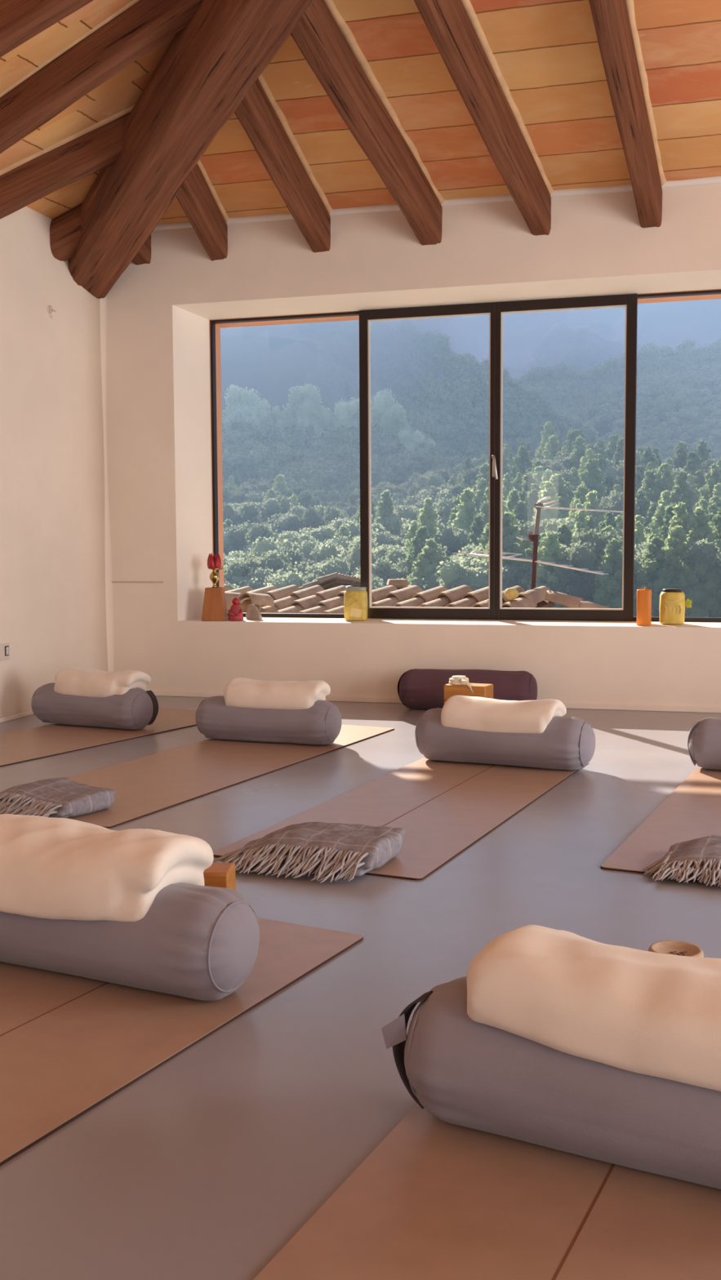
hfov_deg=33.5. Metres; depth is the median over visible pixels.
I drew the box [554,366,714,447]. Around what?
hillside
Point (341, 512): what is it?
broadleaf tree
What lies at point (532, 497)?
conifer tree
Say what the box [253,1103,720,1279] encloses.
yoga mat
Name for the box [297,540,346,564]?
broadleaf tree
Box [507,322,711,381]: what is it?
forest
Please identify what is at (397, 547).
broadleaf tree
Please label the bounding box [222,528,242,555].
broadleaf tree
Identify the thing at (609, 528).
conifer tree
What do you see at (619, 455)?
conifer tree
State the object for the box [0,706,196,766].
yoga mat
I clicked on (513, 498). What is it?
conifer tree
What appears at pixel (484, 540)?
conifer tree
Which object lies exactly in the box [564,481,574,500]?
conifer tree
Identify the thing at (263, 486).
broadleaf tree
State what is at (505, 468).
conifer tree
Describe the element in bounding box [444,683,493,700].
block
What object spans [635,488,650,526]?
conifer tree
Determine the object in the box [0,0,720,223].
ceiling
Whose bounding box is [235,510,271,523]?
broadleaf tree
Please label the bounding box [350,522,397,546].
broadleaf tree
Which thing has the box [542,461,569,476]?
broadleaf tree
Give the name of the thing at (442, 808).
yoga mat
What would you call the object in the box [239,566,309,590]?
broadleaf tree
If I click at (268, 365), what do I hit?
hillside
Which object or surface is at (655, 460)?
conifer tree
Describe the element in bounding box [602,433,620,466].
conifer tree
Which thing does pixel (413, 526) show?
conifer tree
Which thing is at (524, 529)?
broadleaf tree
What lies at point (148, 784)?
yoga mat
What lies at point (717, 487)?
conifer tree
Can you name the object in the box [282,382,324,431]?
poplar tree
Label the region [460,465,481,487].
broadleaf tree
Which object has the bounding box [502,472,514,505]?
conifer tree
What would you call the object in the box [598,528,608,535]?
conifer tree
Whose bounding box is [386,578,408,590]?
chimney
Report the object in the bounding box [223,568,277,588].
broadleaf tree
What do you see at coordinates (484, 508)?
conifer tree
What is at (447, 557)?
conifer tree
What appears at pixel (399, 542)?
broadleaf tree
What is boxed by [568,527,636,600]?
broadleaf tree
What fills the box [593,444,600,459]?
conifer tree
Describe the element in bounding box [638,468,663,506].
conifer tree
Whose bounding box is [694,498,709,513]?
conifer tree
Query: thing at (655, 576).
conifer tree
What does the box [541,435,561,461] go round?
conifer tree
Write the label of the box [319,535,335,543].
broadleaf tree
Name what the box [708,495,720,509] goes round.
conifer tree
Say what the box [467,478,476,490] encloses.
conifer tree
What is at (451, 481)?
conifer tree
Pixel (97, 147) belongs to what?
rafter
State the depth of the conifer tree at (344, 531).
157.90 m
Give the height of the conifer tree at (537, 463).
9.187 m
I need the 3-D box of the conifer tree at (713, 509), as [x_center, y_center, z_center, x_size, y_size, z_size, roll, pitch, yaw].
[42.364,-10.811,144.213,6.160,11.373,7.005,-3,5,-27]
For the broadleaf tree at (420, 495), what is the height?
7.416 m
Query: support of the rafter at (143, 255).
attached to the ceiling
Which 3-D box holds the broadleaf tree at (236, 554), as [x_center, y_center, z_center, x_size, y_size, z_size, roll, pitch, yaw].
[-14.217,-8.081,148.582,7.768,5.952,5.889,-3,5,-27]
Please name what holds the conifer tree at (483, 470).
on the hillside
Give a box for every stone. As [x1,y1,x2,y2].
[245,604,262,619]
[504,587,519,599]
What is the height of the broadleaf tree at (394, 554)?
6.940 m
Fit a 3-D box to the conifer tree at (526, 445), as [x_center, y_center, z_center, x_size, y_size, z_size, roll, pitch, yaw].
[31.656,-33.271,228.497,5.735,8.407,5.157,0,4,-1]
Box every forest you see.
[221,415,474,503]
[296,319,606,460]
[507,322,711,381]
[517,337,720,466]
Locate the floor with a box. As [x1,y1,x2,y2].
[0,695,720,1279]
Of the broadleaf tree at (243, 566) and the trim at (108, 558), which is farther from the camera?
the broadleaf tree at (243, 566)
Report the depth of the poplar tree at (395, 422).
323.83 m
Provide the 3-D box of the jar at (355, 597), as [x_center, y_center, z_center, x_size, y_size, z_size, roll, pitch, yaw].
[-0.027,-0.218,7.040,0.136,0.206,0.142,0,4,4]
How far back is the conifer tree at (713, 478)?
167.76 m
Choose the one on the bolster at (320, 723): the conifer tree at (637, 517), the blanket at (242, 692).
the blanket at (242, 692)
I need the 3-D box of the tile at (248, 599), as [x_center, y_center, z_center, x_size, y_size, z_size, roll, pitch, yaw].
[-1.004,-0.304,10.562,0.190,0.153,0.291,-2,5,-20]
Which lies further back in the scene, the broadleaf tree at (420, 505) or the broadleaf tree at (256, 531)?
the broadleaf tree at (420, 505)
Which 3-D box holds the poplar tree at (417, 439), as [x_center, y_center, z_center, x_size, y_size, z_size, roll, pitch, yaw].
[13.891,-50.659,321.808,8.064,12.038,8.642,0,4,6]
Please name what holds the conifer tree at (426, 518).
on the hillside
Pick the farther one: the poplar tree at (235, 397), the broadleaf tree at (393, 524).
the poplar tree at (235, 397)
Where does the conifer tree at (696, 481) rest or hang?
on the hillside
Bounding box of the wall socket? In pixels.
[0,643,9,660]
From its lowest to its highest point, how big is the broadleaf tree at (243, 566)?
6.645 m
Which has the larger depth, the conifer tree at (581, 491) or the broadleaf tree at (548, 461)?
the broadleaf tree at (548, 461)
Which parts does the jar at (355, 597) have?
wire handle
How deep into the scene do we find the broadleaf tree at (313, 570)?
133.06 m
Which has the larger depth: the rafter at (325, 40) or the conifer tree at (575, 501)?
the conifer tree at (575, 501)
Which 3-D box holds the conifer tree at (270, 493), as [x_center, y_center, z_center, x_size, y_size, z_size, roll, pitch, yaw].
[-14.742,-20.283,197.266,6.265,9.222,6.825,-2,5,-19]
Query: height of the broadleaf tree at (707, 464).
7.842 m
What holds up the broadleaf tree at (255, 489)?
on the hillside
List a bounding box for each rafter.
[0,0,93,57]
[0,0,202,153]
[0,105,133,218]
[49,203,82,261]
[132,234,151,265]
[175,160,228,261]
[234,73,332,252]
[290,0,444,245]
[413,0,553,235]
[588,0,666,227]
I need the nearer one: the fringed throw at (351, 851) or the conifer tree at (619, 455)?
the fringed throw at (351, 851)
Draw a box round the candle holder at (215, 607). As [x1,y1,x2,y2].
[201,552,228,621]
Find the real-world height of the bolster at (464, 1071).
0.211 m
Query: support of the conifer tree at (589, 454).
on the hillside
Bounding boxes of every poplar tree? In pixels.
[221,413,226,422]
[222,383,260,419]
[222,410,242,442]
[237,397,275,428]
[270,405,296,431]
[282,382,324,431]
[294,399,332,438]
[324,413,342,433]
[333,396,359,429]
[353,388,401,437]
[382,404,413,450]
[397,429,425,452]
[420,438,435,454]
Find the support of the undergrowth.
on the hillside
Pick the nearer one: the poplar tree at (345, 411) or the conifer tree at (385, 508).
the conifer tree at (385, 508)
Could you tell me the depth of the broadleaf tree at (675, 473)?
193.18 m
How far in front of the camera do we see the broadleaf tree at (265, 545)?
146.82 m
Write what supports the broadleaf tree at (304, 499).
on the hillside
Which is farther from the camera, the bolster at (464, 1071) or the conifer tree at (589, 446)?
the conifer tree at (589, 446)
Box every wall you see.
[0,206,107,717]
[106,183,720,706]
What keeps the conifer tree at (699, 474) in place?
on the hillside
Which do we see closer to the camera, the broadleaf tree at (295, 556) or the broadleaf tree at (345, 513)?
the broadleaf tree at (295, 556)
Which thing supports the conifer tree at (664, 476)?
on the hillside
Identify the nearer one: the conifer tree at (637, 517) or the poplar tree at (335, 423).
the conifer tree at (637, 517)
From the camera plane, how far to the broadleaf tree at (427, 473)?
229.05 m
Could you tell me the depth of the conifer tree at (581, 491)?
160.66 m
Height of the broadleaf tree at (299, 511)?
6.697 m
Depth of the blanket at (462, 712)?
4.78 m
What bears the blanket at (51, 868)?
on the bolster at (193, 941)
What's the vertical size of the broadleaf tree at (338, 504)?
5.324 m
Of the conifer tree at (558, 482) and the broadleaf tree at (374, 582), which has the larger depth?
the conifer tree at (558, 482)
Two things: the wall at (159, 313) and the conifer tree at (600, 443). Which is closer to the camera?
the wall at (159, 313)
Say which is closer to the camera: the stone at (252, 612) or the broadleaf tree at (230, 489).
the stone at (252, 612)
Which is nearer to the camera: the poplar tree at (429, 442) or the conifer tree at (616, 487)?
the conifer tree at (616, 487)
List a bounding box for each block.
[203,862,235,890]
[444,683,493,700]
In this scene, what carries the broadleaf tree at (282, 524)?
on the hillside
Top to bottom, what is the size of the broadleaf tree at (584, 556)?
6.907 m
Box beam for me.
[67,0,312,298]
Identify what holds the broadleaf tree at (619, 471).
on the hillside
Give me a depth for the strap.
6.10 m
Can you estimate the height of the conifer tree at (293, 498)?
9.361 m
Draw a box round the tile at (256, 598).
[236,591,274,606]
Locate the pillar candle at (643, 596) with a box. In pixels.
[636,587,651,625]
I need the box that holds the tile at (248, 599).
[238,597,261,611]
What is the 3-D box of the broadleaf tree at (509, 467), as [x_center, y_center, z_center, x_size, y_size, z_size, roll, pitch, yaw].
[26.221,-28.809,215.632,5.640,6.301,6.629,0,4,5]
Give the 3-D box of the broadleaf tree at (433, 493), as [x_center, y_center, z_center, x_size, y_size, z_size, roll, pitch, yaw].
[13.685,-21.255,194.012,8.821,7.714,7.505,-4,6,-37]
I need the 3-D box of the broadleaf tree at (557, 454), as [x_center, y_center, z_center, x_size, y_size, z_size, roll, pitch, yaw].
[35.340,-29.203,208.455,8.085,6.709,9.504,-4,6,-42]
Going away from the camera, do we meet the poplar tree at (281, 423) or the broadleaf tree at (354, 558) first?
the broadleaf tree at (354, 558)
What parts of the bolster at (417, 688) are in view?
carry handle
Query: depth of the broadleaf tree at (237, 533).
167.68 m
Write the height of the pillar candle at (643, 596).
0.208 m
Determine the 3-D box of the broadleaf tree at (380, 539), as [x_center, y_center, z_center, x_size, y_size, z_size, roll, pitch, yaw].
[0.097,-10.612,154.039,9.773,7.346,10.798,2,5,24]
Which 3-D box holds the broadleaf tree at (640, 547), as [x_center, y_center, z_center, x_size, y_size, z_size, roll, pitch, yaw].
[28.702,-7.417,126.314,7.297,6.375,8.063,3,6,38]
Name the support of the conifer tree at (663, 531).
on the hillside
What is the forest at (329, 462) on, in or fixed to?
on the hillside
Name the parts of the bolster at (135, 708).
carry handle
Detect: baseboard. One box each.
[0,710,34,722]
[151,690,720,713]
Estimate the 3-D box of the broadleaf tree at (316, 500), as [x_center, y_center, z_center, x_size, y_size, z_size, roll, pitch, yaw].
[-9.761,-24.474,221.774,6.507,5.268,5.889,-1,5,-14]
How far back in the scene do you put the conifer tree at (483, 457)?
234.85 m
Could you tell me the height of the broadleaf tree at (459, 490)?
6.388 m
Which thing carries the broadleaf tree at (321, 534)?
on the hillside
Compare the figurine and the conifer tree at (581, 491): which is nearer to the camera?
the figurine
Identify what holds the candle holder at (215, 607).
on the wall at (159, 313)
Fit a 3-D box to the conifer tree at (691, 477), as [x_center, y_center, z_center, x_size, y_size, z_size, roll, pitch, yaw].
[49.197,-20.354,180.044,5.182,9.161,5.893,2,5,28]
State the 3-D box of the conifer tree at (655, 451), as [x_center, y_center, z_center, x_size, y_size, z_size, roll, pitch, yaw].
[54.886,-31.076,223.875,5.367,9.587,4.827,-3,5,-27]
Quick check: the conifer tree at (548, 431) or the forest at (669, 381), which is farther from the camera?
the forest at (669, 381)
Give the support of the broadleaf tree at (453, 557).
on the hillside
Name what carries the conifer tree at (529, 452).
on the hillside
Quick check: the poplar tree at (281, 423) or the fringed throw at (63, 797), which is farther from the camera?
the poplar tree at (281, 423)
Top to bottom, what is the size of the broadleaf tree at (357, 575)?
6.143 m
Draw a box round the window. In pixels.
[209,289,720,622]
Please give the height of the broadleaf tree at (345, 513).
5.736 m
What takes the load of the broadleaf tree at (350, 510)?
on the hillside
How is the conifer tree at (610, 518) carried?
on the hillside
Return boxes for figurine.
[227,597,243,621]
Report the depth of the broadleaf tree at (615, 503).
162.40 m
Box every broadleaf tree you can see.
[222,482,235,488]
[222,485,247,506]
[222,500,263,527]
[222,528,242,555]
[223,484,236,492]
[223,520,272,554]
[223,550,248,565]
[223,556,244,571]
[223,557,262,584]
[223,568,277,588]
[223,581,239,590]
[225,550,261,563]
[225,551,246,562]
[228,484,258,495]
[231,482,251,492]
[231,501,261,510]
[235,495,293,519]
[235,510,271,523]
[236,483,267,496]
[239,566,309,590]
[241,521,281,551]
[241,544,254,553]
[244,488,279,503]
[245,544,306,566]
[246,478,272,491]
[248,537,302,557]
[256,548,299,573]
[259,477,275,486]
[260,491,289,502]
[262,511,288,534]
[266,568,315,588]
[273,512,300,533]
[274,530,322,548]
[280,489,313,510]
[284,530,309,537]
[287,505,328,533]
[288,504,327,519]
[293,554,350,576]
[295,517,359,544]
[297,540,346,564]
[302,555,335,566]
[302,560,321,568]
[302,562,335,580]
[303,572,322,582]
[307,538,352,563]
[308,496,321,507]
[318,501,350,509]
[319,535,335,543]
[320,505,348,524]
[325,528,390,553]
[327,516,357,527]
[330,506,349,516]
[337,505,357,516]
[337,508,355,524]
[344,544,391,576]
[346,491,359,509]
[347,537,408,554]
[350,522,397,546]
[353,562,401,577]
[354,493,397,509]
[355,573,386,586]
[359,514,411,528]
[371,484,402,496]
[371,503,417,522]
[371,548,404,555]
[371,575,384,589]
[372,557,408,586]
[376,513,414,540]
[377,481,409,498]
[377,543,407,551]
[382,542,448,567]
[389,492,407,501]
[391,535,405,548]
[392,494,417,510]
[400,523,439,546]
[406,472,446,497]
[410,497,435,510]
[412,508,420,522]
[413,488,448,505]
[414,497,455,522]
[419,570,442,591]
[420,483,452,492]
[422,484,462,502]
[423,471,457,483]
[428,524,469,546]
[429,466,459,479]
[431,527,466,557]
[434,514,449,533]
[434,555,505,591]
[435,490,483,515]
[448,547,469,562]
[449,484,475,498]
[452,542,478,562]
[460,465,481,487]
[466,542,533,563]
[502,563,521,590]
[506,463,514,475]
[518,517,562,546]
[526,540,601,601]
[529,453,574,472]
[531,458,553,466]
[539,468,570,482]
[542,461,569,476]
[551,451,570,462]
[555,517,590,532]
[568,480,581,497]
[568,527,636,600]
[572,531,584,546]
[587,527,622,539]
[594,546,663,591]
[595,490,640,519]
[598,457,636,477]
[600,475,623,491]
[601,471,617,483]
[611,449,643,462]
[634,538,648,554]
[654,466,684,484]
[681,537,720,602]
[687,481,695,499]
[702,457,720,473]
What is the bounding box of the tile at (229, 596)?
[224,591,252,613]
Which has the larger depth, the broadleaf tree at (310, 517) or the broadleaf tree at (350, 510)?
the broadleaf tree at (350, 510)
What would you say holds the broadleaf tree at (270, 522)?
on the hillside
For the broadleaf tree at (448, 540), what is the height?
6.705 m
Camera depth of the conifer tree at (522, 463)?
196.51 m
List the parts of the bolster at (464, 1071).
carry handle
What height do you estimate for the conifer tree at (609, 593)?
8.846 m
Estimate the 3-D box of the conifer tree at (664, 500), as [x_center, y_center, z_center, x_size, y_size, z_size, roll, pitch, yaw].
[41.313,-15.887,162.848,5.013,9.117,5.281,-3,5,-35]
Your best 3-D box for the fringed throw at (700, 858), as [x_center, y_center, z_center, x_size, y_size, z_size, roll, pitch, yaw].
[0.992,0.595,3.241,0.430,0.066,0.354,2,5,23]
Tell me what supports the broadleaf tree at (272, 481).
on the hillside
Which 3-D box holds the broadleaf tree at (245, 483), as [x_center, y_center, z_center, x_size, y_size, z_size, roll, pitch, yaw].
[-23.366,-27.641,230.104,6.480,5.255,6.081,1,5,12]
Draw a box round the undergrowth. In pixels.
[359,442,719,495]
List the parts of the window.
sash, handle, sash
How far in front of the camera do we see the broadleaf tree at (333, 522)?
171.11 m
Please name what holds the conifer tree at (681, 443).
on the hillside
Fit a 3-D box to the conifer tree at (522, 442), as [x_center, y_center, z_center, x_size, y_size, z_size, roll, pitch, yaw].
[31.556,-34.666,233.329,4.425,8.130,5.031,-3,5,-31]
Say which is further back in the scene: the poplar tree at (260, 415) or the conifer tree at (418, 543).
the poplar tree at (260, 415)
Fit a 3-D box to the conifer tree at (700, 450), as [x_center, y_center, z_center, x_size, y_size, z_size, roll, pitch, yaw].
[63.955,-31.622,224.394,7.088,11.568,7.465,1,5,19]
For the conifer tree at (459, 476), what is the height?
7.637 m
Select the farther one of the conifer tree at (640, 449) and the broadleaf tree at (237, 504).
the conifer tree at (640, 449)
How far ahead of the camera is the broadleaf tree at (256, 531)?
161.45 m
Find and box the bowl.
[648,940,703,957]
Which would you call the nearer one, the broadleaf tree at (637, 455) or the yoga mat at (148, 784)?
the yoga mat at (148, 784)
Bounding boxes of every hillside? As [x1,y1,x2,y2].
[220,335,488,437]
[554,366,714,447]
[589,361,598,366]
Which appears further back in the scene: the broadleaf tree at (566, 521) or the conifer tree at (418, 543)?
the broadleaf tree at (566, 521)
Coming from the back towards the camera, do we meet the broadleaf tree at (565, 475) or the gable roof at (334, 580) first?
the broadleaf tree at (565, 475)
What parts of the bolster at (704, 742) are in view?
carry handle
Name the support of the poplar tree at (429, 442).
on the forest at (329, 462)
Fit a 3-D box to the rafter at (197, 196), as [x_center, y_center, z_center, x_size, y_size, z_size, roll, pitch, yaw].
[-0.882,-2.391,6.568,0.160,0.557,1.166,1,5,11]
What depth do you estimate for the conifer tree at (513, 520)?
124.58 m
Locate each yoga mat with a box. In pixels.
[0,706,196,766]
[0,917,363,1166]
[66,724,394,828]
[213,756,579,880]
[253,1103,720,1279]
[600,766,720,880]
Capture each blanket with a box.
[0,813,213,921]
[53,666,151,697]
[223,677,330,709]
[440,695,566,733]
[466,924,720,1091]
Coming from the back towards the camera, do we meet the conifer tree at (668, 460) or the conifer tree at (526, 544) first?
the conifer tree at (668, 460)
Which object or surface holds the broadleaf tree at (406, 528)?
on the hillside
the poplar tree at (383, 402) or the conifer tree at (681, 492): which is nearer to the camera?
the conifer tree at (681, 492)
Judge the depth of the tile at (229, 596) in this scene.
10.56 m
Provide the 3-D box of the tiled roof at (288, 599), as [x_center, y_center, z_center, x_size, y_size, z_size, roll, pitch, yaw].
[0.371,0.820,11.381,4.845,2.708,3.674,1,5,16]
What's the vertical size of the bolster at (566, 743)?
0.211 m
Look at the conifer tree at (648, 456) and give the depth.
203.05 m
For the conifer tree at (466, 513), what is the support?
on the hillside
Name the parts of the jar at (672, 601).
lid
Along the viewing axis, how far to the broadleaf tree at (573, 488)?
182.68 m
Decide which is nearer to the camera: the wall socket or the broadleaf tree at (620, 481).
the wall socket
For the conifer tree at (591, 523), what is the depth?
151.67 m
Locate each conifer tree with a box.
[222,519,233,531]
[226,475,236,488]
[262,488,278,502]
[271,474,289,493]
[288,493,302,514]
[334,524,351,545]
[354,493,377,528]
[373,488,399,533]
[374,498,382,510]
[400,524,431,579]
[404,520,418,551]
[407,537,444,589]
[413,486,422,495]
[416,497,439,537]
[441,555,449,566]
[446,475,458,486]
[446,495,461,527]
[451,487,478,544]
[456,472,462,483]
[458,457,474,488]
[464,515,485,550]
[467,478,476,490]
[471,462,488,491]
[473,477,487,503]
[475,522,488,559]
[478,453,487,465]
[478,482,506,526]
[480,510,525,586]
[502,443,514,466]
[502,453,511,480]
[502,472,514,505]
[502,499,509,512]
[505,488,522,514]
[509,445,533,483]
[509,511,523,543]
[511,471,523,494]
[511,500,533,524]
[515,440,524,456]
[516,546,537,591]
[517,471,537,501]
[520,536,533,558]
[523,443,535,460]
[523,483,541,520]
[524,467,532,475]
[524,530,573,608]
[527,450,533,462]
[529,460,541,475]
[532,480,562,521]
[533,421,559,460]
[533,465,543,485]
[537,521,554,548]
[538,468,553,490]
[540,440,548,460]
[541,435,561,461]
[549,473,572,519]
[555,523,574,548]
[559,511,570,521]
[560,428,582,455]
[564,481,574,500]
[566,466,580,486]
[567,435,586,470]
[568,484,595,517]
[568,498,582,518]
[568,502,590,531]
[571,507,589,537]
[574,457,607,501]
[577,428,588,448]
[577,448,602,482]
[582,489,604,529]
[586,444,597,458]
[586,515,596,530]
[586,537,637,608]
[593,438,606,456]
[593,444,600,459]
[595,453,608,470]
[596,511,619,531]
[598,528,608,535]
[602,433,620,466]
[603,475,615,497]
[604,524,616,535]
[609,484,623,496]
[611,437,623,469]
[613,514,622,529]
[633,536,679,617]
[634,520,646,546]
[635,447,643,455]
[635,464,647,494]
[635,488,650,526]
[635,515,647,530]
[638,446,657,468]
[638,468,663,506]
[643,526,650,542]
[644,502,657,527]
[645,462,656,472]
[645,462,675,508]
[645,533,659,543]
[646,503,666,538]
[650,448,662,466]
[653,454,659,466]
[656,502,676,547]
[657,489,673,517]
[662,524,691,599]
[663,502,692,548]
[665,457,675,471]
[669,469,694,517]
[671,440,688,462]
[672,446,687,471]
[680,450,706,484]
[680,506,718,563]
[682,539,720,617]
[686,474,700,510]
[692,475,702,496]
[693,440,712,463]
[693,462,720,509]
[694,469,706,487]
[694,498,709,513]
[705,502,719,533]
[708,482,720,502]
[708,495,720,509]
[711,507,720,551]
[715,455,720,474]
[715,537,720,559]
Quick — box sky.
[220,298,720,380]
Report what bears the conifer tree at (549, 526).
on the hillside
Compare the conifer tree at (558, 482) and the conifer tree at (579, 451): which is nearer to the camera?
the conifer tree at (558, 482)
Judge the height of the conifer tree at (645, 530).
8.454 m
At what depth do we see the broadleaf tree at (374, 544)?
144.30 m
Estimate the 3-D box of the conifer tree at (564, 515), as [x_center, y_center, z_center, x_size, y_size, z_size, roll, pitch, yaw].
[26.410,-12.442,155.353,4.890,8.212,5.150,1,5,22]
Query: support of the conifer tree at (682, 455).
on the hillside
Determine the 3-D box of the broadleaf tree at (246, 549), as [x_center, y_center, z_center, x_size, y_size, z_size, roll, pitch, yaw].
[-14.106,-10.293,162.828,7.095,5.465,6.036,0,4,-2]
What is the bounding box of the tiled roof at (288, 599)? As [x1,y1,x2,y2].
[223,584,635,616]
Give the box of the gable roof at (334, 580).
[298,572,359,590]
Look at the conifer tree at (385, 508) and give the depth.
163.99 m
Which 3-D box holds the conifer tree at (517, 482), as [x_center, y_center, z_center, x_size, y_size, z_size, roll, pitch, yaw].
[24.726,-22.365,187.708,4.268,7.798,4.853,-1,4,-5]
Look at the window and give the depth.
6.89 m
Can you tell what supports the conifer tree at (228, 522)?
on the hillside
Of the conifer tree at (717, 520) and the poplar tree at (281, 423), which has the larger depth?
the poplar tree at (281, 423)
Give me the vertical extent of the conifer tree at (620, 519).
8.717 m
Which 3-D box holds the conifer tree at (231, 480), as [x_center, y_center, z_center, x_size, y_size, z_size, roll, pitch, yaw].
[-26.486,-30.169,248.107,4.156,7.985,3.655,-2,5,-22]
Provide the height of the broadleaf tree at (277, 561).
7.272 m
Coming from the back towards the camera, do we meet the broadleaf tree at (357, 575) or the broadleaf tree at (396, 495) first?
the broadleaf tree at (396, 495)
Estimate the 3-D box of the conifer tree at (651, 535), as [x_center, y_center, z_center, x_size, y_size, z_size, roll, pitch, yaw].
[31.075,-7.470,128.268,5.227,7.803,4.597,-3,5,-30]
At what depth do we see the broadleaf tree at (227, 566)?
142.51 m
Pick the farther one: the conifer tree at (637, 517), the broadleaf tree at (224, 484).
the broadleaf tree at (224, 484)
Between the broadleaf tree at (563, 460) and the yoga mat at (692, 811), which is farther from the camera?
the broadleaf tree at (563, 460)
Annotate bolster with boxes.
[0,882,259,1000]
[31,682,158,729]
[195,695,341,744]
[381,976,720,1189]
[397,668,537,709]
[414,707,595,769]
[687,717,720,769]
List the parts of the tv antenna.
stub arm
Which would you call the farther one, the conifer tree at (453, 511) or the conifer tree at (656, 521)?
the conifer tree at (453, 511)
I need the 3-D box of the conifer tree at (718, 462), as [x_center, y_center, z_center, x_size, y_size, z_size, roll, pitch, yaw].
[62.994,-27.438,208.202,4.559,9.837,5.184,-4,6,-42]
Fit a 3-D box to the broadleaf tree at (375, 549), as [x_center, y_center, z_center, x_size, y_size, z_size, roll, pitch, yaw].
[3.439,-7.850,141.714,6.820,5.931,5.170,-4,6,-40]
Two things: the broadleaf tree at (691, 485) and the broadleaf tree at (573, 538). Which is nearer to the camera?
the broadleaf tree at (573, 538)
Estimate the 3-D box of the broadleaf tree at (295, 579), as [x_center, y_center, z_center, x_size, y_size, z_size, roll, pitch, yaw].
[-6.366,-3.995,125.196,8.360,7.063,7.566,-1,4,-8]
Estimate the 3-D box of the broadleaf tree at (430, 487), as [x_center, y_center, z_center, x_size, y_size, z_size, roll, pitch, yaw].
[13.479,-23.718,209.214,8.724,7.168,7.422,-2,5,-23]
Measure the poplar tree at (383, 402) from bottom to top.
17.854 m
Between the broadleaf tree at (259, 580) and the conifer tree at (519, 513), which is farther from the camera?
the conifer tree at (519, 513)
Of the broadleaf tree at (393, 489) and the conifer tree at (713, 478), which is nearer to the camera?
the conifer tree at (713, 478)
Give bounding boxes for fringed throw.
[0,777,115,817]
[213,822,404,883]
[641,835,720,887]
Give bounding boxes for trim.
[99,296,113,671]
[111,581,163,582]
[153,176,720,231]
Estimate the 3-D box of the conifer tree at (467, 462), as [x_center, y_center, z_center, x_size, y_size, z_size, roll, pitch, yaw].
[19.117,-27.200,214.336,5.896,10.857,6.556,-2,5,-15]
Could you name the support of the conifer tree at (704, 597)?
on the hillside
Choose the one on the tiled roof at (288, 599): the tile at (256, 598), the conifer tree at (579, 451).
the tile at (256, 598)
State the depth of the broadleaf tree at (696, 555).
110.37 m
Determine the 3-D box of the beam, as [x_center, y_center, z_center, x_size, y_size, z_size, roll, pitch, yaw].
[-0.451,-2.567,4.847,0.333,1.445,5.040,-3,5,-29]
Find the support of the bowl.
on the floor
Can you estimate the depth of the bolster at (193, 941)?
2.33 m
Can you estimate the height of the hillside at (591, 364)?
92.172 m
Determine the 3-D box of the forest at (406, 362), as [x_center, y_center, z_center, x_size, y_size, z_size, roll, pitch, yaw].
[29.072,-83.944,404.037,139.405,81.035,114.406,1,5,16]
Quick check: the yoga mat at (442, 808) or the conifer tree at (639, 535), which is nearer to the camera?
the yoga mat at (442, 808)
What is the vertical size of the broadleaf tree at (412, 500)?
6.983 m
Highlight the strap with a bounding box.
[448,675,473,693]
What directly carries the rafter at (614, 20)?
attached to the ceiling
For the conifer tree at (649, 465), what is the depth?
191.68 m
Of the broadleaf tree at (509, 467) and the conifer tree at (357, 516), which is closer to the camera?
the conifer tree at (357, 516)
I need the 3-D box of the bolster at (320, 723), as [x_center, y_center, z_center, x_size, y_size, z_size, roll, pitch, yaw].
[-0.424,0.362,5.470,0.701,0.197,0.219,1,5,21]
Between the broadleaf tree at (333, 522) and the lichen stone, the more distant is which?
the broadleaf tree at (333, 522)
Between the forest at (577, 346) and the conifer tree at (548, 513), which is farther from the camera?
the forest at (577, 346)
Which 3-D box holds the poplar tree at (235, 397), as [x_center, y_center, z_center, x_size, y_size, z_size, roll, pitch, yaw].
[-33.274,-63.946,342.712,12.096,18.056,12.962,-4,6,-43]
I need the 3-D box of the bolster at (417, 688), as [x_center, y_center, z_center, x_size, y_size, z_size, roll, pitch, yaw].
[0.579,0.269,6.524,0.759,0.221,0.244,1,5,14]
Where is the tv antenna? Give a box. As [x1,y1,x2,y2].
[453,495,622,589]
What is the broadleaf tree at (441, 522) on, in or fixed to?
on the hillside
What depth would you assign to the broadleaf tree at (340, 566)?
133.00 m
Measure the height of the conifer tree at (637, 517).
9.352 m
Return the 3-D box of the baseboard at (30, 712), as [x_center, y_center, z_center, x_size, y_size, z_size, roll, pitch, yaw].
[-2.840,0.693,2.622,0.012,0.024,9.796,1,5,16]
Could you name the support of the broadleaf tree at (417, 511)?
on the hillside
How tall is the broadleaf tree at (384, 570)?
6.881 m
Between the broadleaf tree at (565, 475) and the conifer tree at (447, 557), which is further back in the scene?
the broadleaf tree at (565, 475)
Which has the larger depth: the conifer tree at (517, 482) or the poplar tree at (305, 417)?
the poplar tree at (305, 417)
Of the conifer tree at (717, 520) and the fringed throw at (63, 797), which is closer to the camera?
the fringed throw at (63, 797)
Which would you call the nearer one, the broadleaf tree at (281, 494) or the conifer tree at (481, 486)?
the conifer tree at (481, 486)
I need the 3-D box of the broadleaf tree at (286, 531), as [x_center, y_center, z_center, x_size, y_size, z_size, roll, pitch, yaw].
[-8.323,-11.731,163.028,7.185,6.340,5.447,-4,6,-38]
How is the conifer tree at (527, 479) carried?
on the hillside
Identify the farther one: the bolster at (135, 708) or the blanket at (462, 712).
the bolster at (135, 708)
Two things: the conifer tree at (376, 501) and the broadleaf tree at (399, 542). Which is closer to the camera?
the broadleaf tree at (399, 542)
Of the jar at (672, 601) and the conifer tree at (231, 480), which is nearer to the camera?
the jar at (672, 601)
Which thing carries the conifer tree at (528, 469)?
on the hillside

